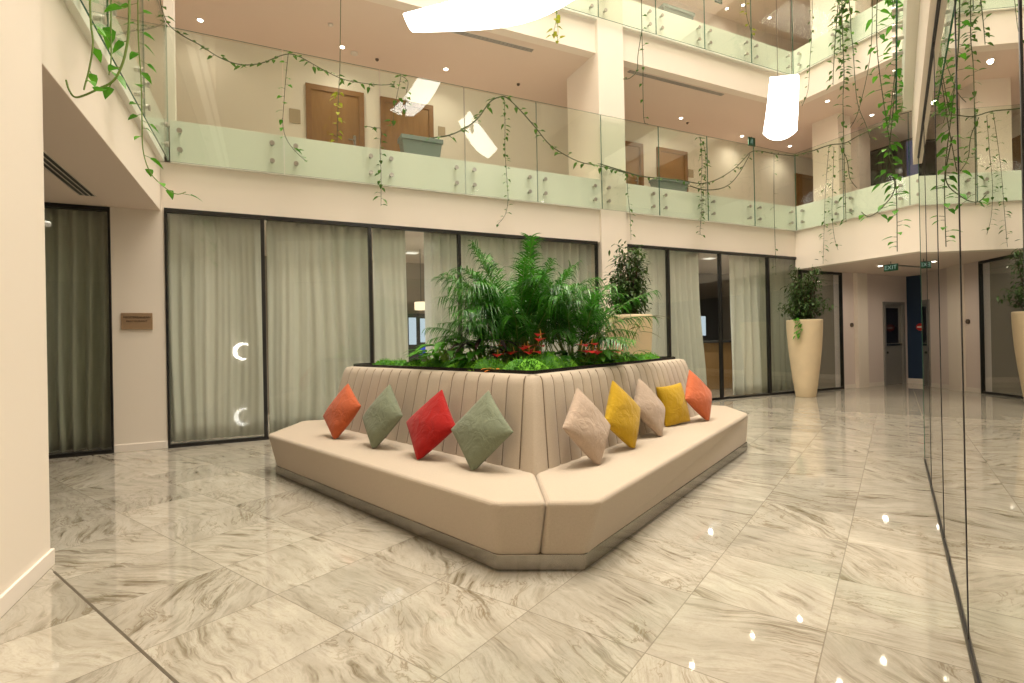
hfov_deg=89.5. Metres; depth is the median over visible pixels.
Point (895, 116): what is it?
vine
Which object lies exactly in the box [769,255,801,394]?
glass panel
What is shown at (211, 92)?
wall
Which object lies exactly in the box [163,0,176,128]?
wall
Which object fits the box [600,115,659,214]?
balustrade panel
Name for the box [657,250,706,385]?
curtain
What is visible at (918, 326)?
fire alarm
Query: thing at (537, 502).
seat
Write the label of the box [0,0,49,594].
wall
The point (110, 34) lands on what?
vine
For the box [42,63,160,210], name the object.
ceiling
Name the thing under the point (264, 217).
glass panel
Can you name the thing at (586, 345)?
anthurium
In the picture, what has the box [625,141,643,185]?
door
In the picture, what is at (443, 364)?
moss mound
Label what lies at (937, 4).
trim
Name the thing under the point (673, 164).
door
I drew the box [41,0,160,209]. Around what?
wall
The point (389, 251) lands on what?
curtain
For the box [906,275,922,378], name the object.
wall
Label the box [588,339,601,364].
anthurium
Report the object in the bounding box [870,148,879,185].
glass panel
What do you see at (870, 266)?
ceiling
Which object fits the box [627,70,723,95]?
ceiling vent
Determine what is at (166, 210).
glass panel
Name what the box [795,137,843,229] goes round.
balustrade panel
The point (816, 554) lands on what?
floor
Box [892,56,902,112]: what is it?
vine
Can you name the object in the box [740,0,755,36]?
vine
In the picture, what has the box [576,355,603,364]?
moss mound
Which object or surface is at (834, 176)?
vine
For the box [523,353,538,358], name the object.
moss mound
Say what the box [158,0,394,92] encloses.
vine
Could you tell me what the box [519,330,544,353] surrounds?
anthurium
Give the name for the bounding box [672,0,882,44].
ceiling
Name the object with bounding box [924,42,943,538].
glass panel
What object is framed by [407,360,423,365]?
plant
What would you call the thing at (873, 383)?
baseboard
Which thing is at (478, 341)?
cordyline
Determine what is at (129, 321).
wall plaque
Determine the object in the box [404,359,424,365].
moss mound
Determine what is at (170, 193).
vine
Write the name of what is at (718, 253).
glass panel
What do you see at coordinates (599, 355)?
moss mound
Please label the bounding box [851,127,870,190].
pier
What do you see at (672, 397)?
throw cushion
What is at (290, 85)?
vine
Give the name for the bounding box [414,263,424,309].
hanging lamp
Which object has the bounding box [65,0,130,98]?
vine
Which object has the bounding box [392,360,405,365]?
plant
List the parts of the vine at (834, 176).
stem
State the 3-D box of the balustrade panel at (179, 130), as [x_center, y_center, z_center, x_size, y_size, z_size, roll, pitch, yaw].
[-4.038,-3.371,7.311,1.453,1.830,0.084,-1,0,-25]
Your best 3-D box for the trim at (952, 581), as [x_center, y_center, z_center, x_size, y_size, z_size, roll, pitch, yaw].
[2.393,1.307,2.801,0.010,0.005,6.925,-1,0,37]
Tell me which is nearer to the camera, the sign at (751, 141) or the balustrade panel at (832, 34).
the balustrade panel at (832, 34)
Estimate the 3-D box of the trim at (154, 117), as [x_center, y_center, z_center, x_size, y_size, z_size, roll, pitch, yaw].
[-2.084,-2.805,0.903,0.385,0.585,13.345,-1,0,-25]
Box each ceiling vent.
[43,150,95,196]
[449,31,533,52]
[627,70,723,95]
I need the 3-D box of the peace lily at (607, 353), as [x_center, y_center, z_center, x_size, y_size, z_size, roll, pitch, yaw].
[0.880,0.178,5.244,0.626,0.197,0.641,-1,0,-25]
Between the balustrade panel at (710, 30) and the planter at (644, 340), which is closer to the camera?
the planter at (644, 340)
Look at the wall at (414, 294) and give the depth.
13.06 m
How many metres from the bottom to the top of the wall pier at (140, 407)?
3.300 m
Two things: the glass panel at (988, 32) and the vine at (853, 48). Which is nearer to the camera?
the glass panel at (988, 32)
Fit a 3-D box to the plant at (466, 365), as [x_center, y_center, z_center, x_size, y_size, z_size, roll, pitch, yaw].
[-0.367,0.243,4.927,0.260,0.103,0.221,-1,0,-25]
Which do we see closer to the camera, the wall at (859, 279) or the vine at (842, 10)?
the vine at (842, 10)
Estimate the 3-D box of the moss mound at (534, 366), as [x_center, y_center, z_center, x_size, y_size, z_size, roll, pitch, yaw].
[0.147,0.216,4.324,0.364,0.138,0.273,-1,0,-25]
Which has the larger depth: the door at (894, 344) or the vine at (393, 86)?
the door at (894, 344)
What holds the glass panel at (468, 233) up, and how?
in the wall at (218, 190)
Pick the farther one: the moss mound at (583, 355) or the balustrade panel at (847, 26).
the balustrade panel at (847, 26)
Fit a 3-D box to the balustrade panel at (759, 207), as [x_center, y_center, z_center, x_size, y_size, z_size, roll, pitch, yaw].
[6.152,-3.559,12.079,1.388,1.830,0.084,-1,0,-25]
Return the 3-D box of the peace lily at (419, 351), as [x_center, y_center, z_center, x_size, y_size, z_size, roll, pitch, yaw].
[-0.889,0.196,5.693,0.666,0.232,0.688,-1,0,-25]
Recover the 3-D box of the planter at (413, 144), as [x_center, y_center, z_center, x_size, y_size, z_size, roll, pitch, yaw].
[-1.588,-3.328,8.972,0.740,0.473,0.290,-1,0,-25]
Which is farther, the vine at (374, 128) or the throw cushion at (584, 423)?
the vine at (374, 128)
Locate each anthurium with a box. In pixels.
[493,344,517,363]
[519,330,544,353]
[522,341,540,357]
[576,341,598,364]
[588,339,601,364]
[600,343,622,362]
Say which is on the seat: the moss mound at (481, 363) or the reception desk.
the moss mound at (481, 363)
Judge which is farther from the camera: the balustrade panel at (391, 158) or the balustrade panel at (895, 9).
the balustrade panel at (391, 158)
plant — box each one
[375,360,392,364]
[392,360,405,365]
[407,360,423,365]
[447,360,467,367]
[463,362,473,367]
[474,358,503,368]
[487,362,503,368]
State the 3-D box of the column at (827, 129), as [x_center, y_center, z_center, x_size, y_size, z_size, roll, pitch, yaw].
[8.350,-4.514,13.479,0.500,2.540,0.690,-1,0,-25]
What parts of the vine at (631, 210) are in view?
stem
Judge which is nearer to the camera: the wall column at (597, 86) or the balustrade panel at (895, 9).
the balustrade panel at (895, 9)
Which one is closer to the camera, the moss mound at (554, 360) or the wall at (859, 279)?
the moss mound at (554, 360)
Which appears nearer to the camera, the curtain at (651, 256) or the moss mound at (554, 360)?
the moss mound at (554, 360)
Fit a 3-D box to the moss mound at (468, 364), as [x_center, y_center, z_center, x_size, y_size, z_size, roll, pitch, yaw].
[-0.368,0.230,4.932,0.330,0.133,0.298,-1,0,-25]
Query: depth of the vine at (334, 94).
7.49 m
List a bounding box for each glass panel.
[44,202,113,458]
[164,208,265,447]
[262,215,371,439]
[370,224,461,362]
[459,231,532,358]
[533,236,599,354]
[627,244,670,355]
[668,247,722,400]
[720,251,770,399]
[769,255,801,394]
[801,270,844,390]
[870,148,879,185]
[880,140,903,183]
[904,138,917,176]
[918,118,931,484]
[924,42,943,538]
[934,0,968,639]
[955,0,1023,682]
[1021,0,1023,137]
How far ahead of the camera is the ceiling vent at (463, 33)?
9.64 m
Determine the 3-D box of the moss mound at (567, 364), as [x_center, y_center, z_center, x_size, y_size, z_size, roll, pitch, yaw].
[0.434,0.211,4.795,0.350,0.142,0.293,-1,0,-25]
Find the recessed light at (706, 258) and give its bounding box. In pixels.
[702,257,716,259]
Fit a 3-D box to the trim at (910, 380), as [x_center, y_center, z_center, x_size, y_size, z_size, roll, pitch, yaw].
[13.183,1.045,10.239,0.280,0.140,9.400,-1,0,-25]
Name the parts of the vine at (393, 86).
stem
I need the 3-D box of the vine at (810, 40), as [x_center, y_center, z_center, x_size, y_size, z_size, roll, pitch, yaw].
[6.789,-7.083,11.833,0.229,3.203,0.408,-1,0,-25]
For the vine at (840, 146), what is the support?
hanging from the balustrade panel at (899, 185)
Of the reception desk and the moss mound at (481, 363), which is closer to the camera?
the moss mound at (481, 363)
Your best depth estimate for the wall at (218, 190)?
8.61 m
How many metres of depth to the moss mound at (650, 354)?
6.47 m
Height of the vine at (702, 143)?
2.142 m
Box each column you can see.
[567,0,627,349]
[812,113,851,201]
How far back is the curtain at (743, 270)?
12.21 m
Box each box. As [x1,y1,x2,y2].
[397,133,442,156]
[649,177,689,191]
[658,3,694,19]
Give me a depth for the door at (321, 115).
10.24 m
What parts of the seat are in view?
seat, backrest, corner panel, backrest, seat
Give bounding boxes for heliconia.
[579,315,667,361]
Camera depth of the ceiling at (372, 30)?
10.43 m
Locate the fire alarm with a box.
[916,323,921,330]
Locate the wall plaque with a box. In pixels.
[121,313,152,329]
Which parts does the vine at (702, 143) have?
stem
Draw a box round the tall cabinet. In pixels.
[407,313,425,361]
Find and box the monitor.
[701,315,705,340]
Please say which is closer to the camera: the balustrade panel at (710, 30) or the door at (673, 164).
the balustrade panel at (710, 30)
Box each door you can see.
[305,82,364,146]
[380,96,433,151]
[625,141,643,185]
[656,146,687,191]
[796,173,813,205]
[882,302,905,384]
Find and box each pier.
[110,207,167,444]
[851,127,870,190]
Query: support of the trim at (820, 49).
attached to the wall at (819, 74)
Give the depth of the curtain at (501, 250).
9.47 m
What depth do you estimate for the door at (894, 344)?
14.23 m
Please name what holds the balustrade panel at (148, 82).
attached to the wall at (66, 52)
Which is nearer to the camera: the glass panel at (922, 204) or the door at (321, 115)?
the glass panel at (922, 204)
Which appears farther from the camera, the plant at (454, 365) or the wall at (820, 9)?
the wall at (820, 9)
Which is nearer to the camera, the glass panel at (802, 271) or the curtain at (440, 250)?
the curtain at (440, 250)
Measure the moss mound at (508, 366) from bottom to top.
0.168 m
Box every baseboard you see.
[0,548,54,617]
[114,441,167,452]
[844,382,883,388]
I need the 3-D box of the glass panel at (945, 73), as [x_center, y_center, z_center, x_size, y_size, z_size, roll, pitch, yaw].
[2.378,-0.325,2.809,0.018,3.270,1.390,-1,0,37]
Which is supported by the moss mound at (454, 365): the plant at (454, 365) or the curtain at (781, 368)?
the plant at (454, 365)
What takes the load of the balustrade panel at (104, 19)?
attached to the wall at (24, 445)
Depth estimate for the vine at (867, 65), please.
10.65 m
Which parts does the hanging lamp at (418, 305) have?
lamp shade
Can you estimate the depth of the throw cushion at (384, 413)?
4.64 m
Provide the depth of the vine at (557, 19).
9.38 m
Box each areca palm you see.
[421,311,558,360]
[433,233,629,362]
[510,268,659,358]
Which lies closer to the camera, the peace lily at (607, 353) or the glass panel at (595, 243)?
the peace lily at (607, 353)
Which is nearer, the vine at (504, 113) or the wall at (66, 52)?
the wall at (66, 52)
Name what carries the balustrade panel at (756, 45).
attached to the wall at (660, 58)
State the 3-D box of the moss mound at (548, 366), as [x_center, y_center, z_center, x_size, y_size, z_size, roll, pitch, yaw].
[0.237,0.216,4.526,0.348,0.136,0.273,-1,0,-36]
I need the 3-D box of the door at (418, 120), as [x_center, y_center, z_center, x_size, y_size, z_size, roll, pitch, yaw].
[-2.188,-4.049,10.862,1.120,2.010,0.092,-1,0,-25]
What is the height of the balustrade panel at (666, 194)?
1.830 m
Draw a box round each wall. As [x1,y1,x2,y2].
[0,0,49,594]
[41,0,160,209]
[49,161,794,256]
[117,18,812,206]
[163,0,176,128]
[265,256,424,406]
[365,0,779,102]
[633,0,802,51]
[722,271,835,387]
[795,204,919,269]
[798,21,902,106]
[810,0,870,39]
[833,272,907,386]
[853,273,868,387]
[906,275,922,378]
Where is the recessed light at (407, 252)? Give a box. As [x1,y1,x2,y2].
[406,251,418,253]
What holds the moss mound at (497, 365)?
on the seat
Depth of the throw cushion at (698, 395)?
5.80 m
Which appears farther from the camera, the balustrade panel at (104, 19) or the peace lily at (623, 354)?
the peace lily at (623, 354)
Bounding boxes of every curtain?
[44,208,110,452]
[167,213,263,441]
[266,221,373,433]
[372,228,408,362]
[424,232,458,359]
[457,235,529,359]
[529,240,591,358]
[628,248,659,355]
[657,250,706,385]
[729,255,761,394]
[759,257,791,391]
[789,260,811,389]
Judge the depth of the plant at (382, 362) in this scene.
6.08 m
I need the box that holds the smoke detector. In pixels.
[351,51,357,55]
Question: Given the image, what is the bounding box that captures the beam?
[912,0,936,164]
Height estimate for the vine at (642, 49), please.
3.057 m
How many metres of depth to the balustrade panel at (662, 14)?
11.07 m
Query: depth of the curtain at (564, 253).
10.14 m
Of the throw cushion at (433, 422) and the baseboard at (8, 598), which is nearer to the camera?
the baseboard at (8, 598)
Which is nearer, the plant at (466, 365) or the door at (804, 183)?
the plant at (466, 365)
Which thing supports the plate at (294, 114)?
attached to the wall at (211, 92)
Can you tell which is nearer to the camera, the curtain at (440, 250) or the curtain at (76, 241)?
the curtain at (76, 241)
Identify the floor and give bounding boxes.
[0,383,974,682]
[161,128,169,161]
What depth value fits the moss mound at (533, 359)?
4.36 m
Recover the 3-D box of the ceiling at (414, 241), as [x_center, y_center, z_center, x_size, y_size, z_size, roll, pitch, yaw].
[-1.250,-2.086,11.319,19.400,0.130,4.280,-1,0,-25]
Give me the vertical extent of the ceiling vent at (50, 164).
0.012 m
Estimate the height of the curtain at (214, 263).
3.330 m
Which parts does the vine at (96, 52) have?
stem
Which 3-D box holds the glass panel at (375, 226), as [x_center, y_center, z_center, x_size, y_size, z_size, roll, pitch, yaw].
[-1.567,-0.243,8.555,1.500,3.285,0.080,-1,0,-25]
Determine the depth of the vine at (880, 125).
11.38 m
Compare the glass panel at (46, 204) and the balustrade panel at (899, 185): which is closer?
the glass panel at (46, 204)
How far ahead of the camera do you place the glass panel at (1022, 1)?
1.13 m
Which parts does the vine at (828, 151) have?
stem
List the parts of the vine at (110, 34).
stem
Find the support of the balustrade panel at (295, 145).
attached to the glass railing at (204, 145)
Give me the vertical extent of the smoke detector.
0.045 m
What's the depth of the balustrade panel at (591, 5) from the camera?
9.90 m
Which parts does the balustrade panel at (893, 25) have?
glass pane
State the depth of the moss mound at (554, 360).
4.58 m
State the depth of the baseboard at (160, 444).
6.90 m
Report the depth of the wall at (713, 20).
15.22 m
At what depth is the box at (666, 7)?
11.31 m
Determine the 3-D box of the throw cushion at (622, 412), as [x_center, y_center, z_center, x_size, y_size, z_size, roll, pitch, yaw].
[0.960,0.625,4.452,0.616,0.580,0.208,-1,0,-38]
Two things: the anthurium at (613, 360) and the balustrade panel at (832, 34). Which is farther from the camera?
the balustrade panel at (832, 34)
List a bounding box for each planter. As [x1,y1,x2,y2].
[604,314,652,355]
[786,319,822,397]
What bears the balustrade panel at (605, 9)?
attached to the glass railing at (676, 27)
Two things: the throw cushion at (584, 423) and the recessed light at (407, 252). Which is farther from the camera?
the recessed light at (407, 252)
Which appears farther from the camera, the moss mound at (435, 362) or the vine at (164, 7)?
the vine at (164, 7)
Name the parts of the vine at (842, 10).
stem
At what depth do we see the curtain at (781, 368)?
12.67 m
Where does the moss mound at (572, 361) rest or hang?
on the seat
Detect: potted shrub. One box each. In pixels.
[599,239,653,355]
[777,259,832,397]
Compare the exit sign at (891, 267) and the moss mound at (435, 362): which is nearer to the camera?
the moss mound at (435, 362)
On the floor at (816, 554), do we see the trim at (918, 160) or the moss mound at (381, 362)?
the trim at (918, 160)
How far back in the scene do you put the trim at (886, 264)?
12.21 m
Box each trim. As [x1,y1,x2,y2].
[53,571,178,682]
[63,0,163,161]
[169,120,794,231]
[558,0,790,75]
[699,273,718,340]
[792,0,902,74]
[794,174,918,231]
[886,264,919,267]
[902,0,919,111]
[908,378,922,383]
[917,0,938,157]
[918,160,924,458]
[924,459,976,682]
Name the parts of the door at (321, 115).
handle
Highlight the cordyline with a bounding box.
[442,339,526,359]
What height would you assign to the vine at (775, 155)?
2.768 m
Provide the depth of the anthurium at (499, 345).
4.86 m
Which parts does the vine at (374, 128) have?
stem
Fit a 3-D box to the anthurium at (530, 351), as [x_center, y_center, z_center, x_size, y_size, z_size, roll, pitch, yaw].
[0.165,0.143,4.722,0.235,0.294,0.388,-1,0,-25]
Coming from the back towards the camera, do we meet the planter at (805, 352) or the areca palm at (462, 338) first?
the planter at (805, 352)
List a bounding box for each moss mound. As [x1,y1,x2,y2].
[373,358,392,364]
[390,358,408,365]
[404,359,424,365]
[424,357,442,366]
[437,359,456,366]
[446,358,475,367]
[461,360,477,367]
[469,356,503,370]
[486,360,504,368]
[500,357,530,369]
[512,361,537,369]
[514,356,549,369]
[517,360,545,369]
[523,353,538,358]
[531,351,566,367]
[540,360,554,368]
[563,358,574,366]
[565,356,581,365]
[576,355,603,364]
[599,355,621,362]
[621,354,637,360]
[634,352,648,359]
[645,352,660,358]
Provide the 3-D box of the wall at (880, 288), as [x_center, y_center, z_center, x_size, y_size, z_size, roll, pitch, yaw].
[9.834,-0.362,13.988,3.120,3.100,0.200,-1,0,-25]
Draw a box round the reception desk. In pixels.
[703,340,732,389]
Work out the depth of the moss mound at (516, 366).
4.27 m
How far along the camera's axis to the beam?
4.02 m
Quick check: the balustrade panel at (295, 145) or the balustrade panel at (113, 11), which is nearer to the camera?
the balustrade panel at (113, 11)
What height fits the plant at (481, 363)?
0.139 m
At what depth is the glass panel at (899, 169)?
15.32 m
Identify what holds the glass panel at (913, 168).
on the floor at (165, 129)
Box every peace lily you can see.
[402,349,455,360]
[414,340,484,362]
[448,345,514,367]
[534,350,587,363]
[570,349,626,361]
[614,350,652,361]
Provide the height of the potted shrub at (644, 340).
2.962 m
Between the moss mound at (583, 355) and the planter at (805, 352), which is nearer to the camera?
the moss mound at (583, 355)
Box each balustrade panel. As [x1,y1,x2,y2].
[80,0,107,49]
[104,0,144,116]
[142,0,168,160]
[164,26,283,173]
[283,50,380,183]
[380,70,465,193]
[464,87,537,201]
[536,101,601,208]
[563,4,596,16]
[598,0,655,33]
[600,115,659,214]
[656,0,704,48]
[658,126,707,220]
[704,0,751,62]
[707,136,754,225]
[751,0,792,74]
[754,146,795,230]
[792,9,839,74]
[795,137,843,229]
[840,12,901,48]
[842,113,909,219]
[892,0,902,110]
[892,0,903,64]
[908,111,918,204]
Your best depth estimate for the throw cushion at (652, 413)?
4.94 m
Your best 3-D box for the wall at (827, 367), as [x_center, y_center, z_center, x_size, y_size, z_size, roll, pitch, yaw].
[7.564,-0.514,15.412,0.220,3.500,4.300,-1,0,-25]
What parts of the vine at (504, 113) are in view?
stem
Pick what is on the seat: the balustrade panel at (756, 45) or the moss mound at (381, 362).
the moss mound at (381, 362)
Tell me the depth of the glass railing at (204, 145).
8.59 m
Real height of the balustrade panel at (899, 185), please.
1.830 m
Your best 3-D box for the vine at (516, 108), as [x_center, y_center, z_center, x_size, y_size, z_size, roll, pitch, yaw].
[0.429,-3.751,9.300,4.120,1.115,0.332,-1,0,-25]
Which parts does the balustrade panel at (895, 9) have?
glass pane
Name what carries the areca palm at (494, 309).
on the seat
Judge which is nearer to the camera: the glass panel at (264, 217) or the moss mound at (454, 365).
the moss mound at (454, 365)
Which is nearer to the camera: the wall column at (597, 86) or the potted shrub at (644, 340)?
the potted shrub at (644, 340)
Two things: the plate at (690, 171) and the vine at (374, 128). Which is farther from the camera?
the plate at (690, 171)
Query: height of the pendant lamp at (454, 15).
10.410 m
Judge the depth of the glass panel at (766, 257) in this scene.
12.06 m
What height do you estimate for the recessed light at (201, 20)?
0.012 m
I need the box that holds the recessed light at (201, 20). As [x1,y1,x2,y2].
[196,18,204,22]
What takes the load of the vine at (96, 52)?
hanging from the balustrade panel at (104, 19)
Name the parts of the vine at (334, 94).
stem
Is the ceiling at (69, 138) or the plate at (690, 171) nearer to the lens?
the ceiling at (69, 138)
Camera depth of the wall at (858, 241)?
11.14 m
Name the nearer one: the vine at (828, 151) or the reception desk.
the vine at (828, 151)
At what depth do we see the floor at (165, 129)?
7.29 m
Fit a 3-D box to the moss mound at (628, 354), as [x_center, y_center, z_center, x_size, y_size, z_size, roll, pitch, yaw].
[1.325,0.201,5.925,0.310,0.139,0.296,-1,0,1]
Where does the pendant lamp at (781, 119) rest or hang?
hanging from the ceiling
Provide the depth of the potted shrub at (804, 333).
11.45 m
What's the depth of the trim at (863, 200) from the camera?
11.10 m
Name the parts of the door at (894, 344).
pane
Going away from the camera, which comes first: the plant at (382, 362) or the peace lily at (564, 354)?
the peace lily at (564, 354)
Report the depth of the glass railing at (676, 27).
11.11 m
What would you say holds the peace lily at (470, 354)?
on the seat
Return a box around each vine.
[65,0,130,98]
[83,0,105,89]
[97,0,125,88]
[119,0,199,199]
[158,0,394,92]
[276,52,306,161]
[330,0,343,142]
[365,126,386,204]
[385,75,411,125]
[426,96,627,177]
[496,96,512,226]
[546,10,564,43]
[596,150,795,190]
[622,172,634,236]
[625,0,648,123]
[695,137,710,236]
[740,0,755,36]
[770,155,777,274]
[794,125,882,155]
[801,10,813,104]
[819,145,831,260]
[826,0,859,225]
[828,146,838,248]
[840,146,856,187]
[849,48,875,139]
[850,0,875,127]
[858,0,910,250]
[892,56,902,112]
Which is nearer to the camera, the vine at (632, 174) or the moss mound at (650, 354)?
the moss mound at (650, 354)
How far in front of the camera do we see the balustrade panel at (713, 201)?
11.67 m
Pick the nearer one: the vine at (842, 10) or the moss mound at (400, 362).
the moss mound at (400, 362)
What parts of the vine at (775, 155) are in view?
stem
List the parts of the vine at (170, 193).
stem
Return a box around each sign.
[748,136,754,146]
[884,263,897,271]
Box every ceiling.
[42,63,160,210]
[108,0,911,158]
[264,220,728,274]
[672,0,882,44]
[806,253,920,275]
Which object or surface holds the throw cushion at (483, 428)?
on the seat
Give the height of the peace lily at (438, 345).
0.317 m
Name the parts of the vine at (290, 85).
stem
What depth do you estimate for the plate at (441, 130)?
11.18 m
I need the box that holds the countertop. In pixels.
[703,340,730,342]
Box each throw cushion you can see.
[323,384,360,438]
[362,384,402,447]
[406,390,454,459]
[451,390,512,469]
[562,388,609,464]
[605,380,640,447]
[634,378,664,435]
[656,382,689,426]
[685,370,711,420]
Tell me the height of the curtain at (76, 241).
3.330 m
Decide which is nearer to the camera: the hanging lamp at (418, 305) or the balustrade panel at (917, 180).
the balustrade panel at (917, 180)
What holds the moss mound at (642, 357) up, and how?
on the seat
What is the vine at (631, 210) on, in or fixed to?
hanging from the vine at (632, 174)
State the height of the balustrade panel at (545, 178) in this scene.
1.830 m
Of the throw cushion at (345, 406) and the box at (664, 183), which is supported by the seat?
the throw cushion at (345, 406)
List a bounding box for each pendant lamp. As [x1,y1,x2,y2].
[403,0,572,31]
[763,0,798,139]
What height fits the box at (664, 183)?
0.392 m
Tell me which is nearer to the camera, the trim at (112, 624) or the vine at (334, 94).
the trim at (112, 624)
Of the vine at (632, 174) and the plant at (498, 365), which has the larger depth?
the vine at (632, 174)
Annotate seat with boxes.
[269,356,747,569]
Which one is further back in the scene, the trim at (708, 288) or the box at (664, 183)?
the trim at (708, 288)
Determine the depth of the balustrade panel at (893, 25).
5.13 m
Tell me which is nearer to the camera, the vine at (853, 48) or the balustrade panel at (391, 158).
the balustrade panel at (391, 158)
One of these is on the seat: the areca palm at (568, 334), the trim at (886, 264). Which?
the areca palm at (568, 334)
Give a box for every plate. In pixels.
[289,108,300,123]
[438,126,444,135]
[688,169,693,177]
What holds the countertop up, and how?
on the reception desk
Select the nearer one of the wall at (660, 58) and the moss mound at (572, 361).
the moss mound at (572, 361)
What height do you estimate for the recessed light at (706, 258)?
0.028 m
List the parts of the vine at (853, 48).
stem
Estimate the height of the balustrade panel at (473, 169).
1.830 m
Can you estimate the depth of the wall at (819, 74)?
11.34 m
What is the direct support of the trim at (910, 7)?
on the beam

